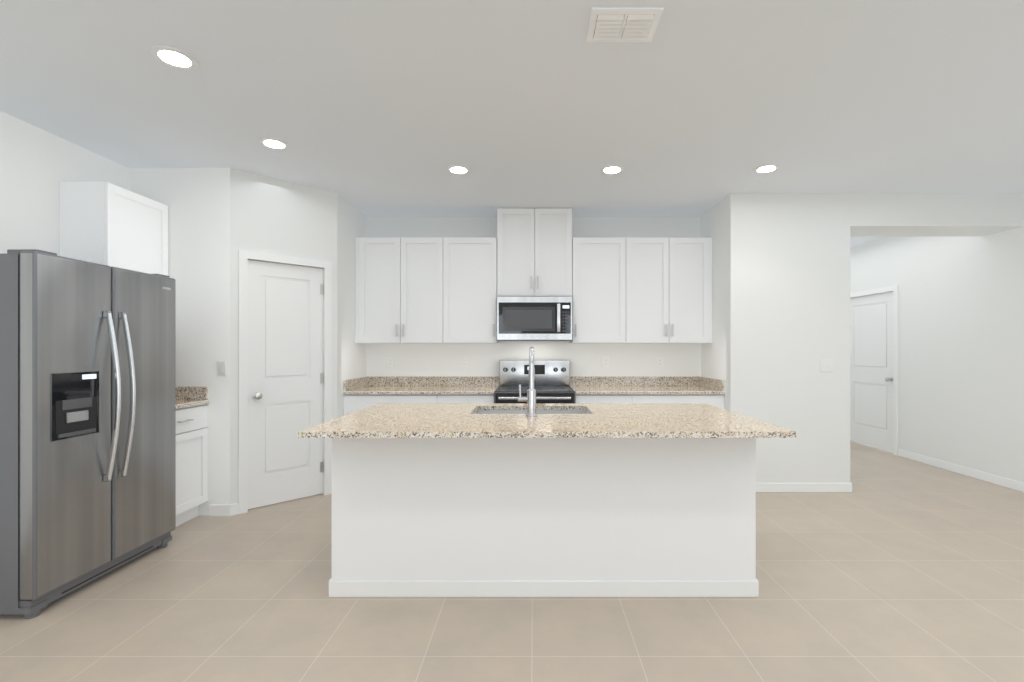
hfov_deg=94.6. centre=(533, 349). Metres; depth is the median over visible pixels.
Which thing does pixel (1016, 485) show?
baseboard
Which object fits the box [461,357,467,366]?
electrical outlet
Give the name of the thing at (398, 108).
ceiling
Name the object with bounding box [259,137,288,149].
recessed light
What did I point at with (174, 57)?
recessed light
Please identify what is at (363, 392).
base cabinet
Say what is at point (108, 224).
upper cabinet
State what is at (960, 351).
wall
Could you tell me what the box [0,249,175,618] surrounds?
fridge
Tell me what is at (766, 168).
recessed light
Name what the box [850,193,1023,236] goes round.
wall
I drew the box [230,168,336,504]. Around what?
wall
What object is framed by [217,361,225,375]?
light switch
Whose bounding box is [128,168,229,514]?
wall
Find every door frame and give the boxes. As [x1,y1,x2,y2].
[238,250,331,513]
[850,285,897,455]
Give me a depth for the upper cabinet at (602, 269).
4.77 m
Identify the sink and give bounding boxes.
[470,407,589,414]
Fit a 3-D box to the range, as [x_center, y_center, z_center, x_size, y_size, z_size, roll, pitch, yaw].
[0.013,0.712,4.721,0.754,1.196,0.729,0,0,0]
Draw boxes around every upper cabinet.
[60,182,167,275]
[355,237,450,342]
[451,236,498,342]
[497,208,571,295]
[570,236,634,342]
[635,237,711,342]
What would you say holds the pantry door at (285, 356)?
in the wall at (269, 215)
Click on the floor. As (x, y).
(891, 567)
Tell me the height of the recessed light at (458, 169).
0.008 m
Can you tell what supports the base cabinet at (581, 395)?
on the floor
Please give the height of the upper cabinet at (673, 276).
1.066 m
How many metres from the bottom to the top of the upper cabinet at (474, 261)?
1.066 m
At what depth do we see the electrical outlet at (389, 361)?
5.09 m
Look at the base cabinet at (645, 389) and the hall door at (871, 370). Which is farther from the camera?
the hall door at (871, 370)
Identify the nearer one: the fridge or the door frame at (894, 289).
the fridge
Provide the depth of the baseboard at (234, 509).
3.73 m
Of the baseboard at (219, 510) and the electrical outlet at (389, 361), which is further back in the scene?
the electrical outlet at (389, 361)
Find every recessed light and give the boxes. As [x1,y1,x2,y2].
[150,45,197,69]
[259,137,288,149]
[447,165,470,174]
[600,165,623,174]
[753,164,779,173]
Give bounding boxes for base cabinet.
[176,387,209,526]
[343,388,450,414]
[443,388,496,402]
[572,388,641,402]
[634,388,724,408]
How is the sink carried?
in the island countertop
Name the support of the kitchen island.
on the floor
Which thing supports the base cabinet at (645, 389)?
on the floor
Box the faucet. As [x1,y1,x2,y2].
[517,347,536,416]
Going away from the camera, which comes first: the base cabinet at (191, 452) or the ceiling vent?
the ceiling vent
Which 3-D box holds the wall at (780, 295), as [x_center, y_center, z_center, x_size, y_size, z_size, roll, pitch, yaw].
[2.359,-0.060,4.790,1.098,2.740,0.920,0,0,0]
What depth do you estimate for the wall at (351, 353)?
4.57 m
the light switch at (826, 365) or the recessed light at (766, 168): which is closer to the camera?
the recessed light at (766, 168)
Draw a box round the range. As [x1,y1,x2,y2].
[494,360,574,402]
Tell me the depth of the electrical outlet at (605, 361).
5.09 m
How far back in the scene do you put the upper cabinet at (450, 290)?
4.77 m
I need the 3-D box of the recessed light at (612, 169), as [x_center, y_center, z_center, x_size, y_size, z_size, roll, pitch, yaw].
[0.628,-1.425,3.755,0.188,0.008,0.188,0,0,0]
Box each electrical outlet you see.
[387,357,392,366]
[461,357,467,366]
[602,357,608,366]
[657,357,662,366]
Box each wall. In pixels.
[0,111,127,255]
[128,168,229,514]
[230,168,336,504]
[337,194,366,417]
[367,217,700,375]
[701,193,849,482]
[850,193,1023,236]
[850,226,1023,482]
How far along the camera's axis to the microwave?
4.70 m
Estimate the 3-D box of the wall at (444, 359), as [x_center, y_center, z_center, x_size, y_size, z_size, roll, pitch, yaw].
[-0.070,-0.060,5.175,3.760,2.740,0.150,0,0,0]
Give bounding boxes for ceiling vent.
[586,8,663,41]
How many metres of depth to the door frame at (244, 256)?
3.79 m
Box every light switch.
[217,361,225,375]
[820,359,832,371]
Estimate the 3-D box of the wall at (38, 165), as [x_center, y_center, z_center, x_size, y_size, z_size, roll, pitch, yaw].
[-3.270,-0.060,-0.240,0.150,2.740,7.920,0,0,0]
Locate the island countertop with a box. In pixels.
[298,403,795,438]
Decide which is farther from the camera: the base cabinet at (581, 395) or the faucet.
the base cabinet at (581, 395)
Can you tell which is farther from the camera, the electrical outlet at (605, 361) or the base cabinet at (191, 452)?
the electrical outlet at (605, 361)
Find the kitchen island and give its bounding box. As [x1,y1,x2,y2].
[329,439,758,596]
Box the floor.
[0,440,1023,681]
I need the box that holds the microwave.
[497,296,571,340]
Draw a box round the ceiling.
[0,0,1023,247]
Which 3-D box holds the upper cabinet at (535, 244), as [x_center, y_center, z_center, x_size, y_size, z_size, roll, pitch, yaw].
[0.013,-0.980,4.929,0.758,0.888,0.335,0,0,0]
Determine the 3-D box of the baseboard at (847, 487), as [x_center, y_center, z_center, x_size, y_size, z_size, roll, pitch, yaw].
[2.353,1.268,4.324,1.085,0.085,0.012,0,0,0]
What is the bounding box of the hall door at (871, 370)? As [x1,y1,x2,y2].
[850,292,892,451]
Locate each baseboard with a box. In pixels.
[209,505,229,515]
[230,503,238,515]
[756,482,851,491]
[898,449,1023,491]
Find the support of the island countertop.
on the kitchen island
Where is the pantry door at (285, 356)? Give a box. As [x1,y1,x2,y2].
[248,260,322,508]
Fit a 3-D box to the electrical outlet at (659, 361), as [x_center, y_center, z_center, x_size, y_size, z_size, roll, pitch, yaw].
[1.369,0.138,5.096,0.070,0.115,0.008,0,0,0]
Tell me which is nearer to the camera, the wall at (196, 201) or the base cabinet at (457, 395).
the wall at (196, 201)

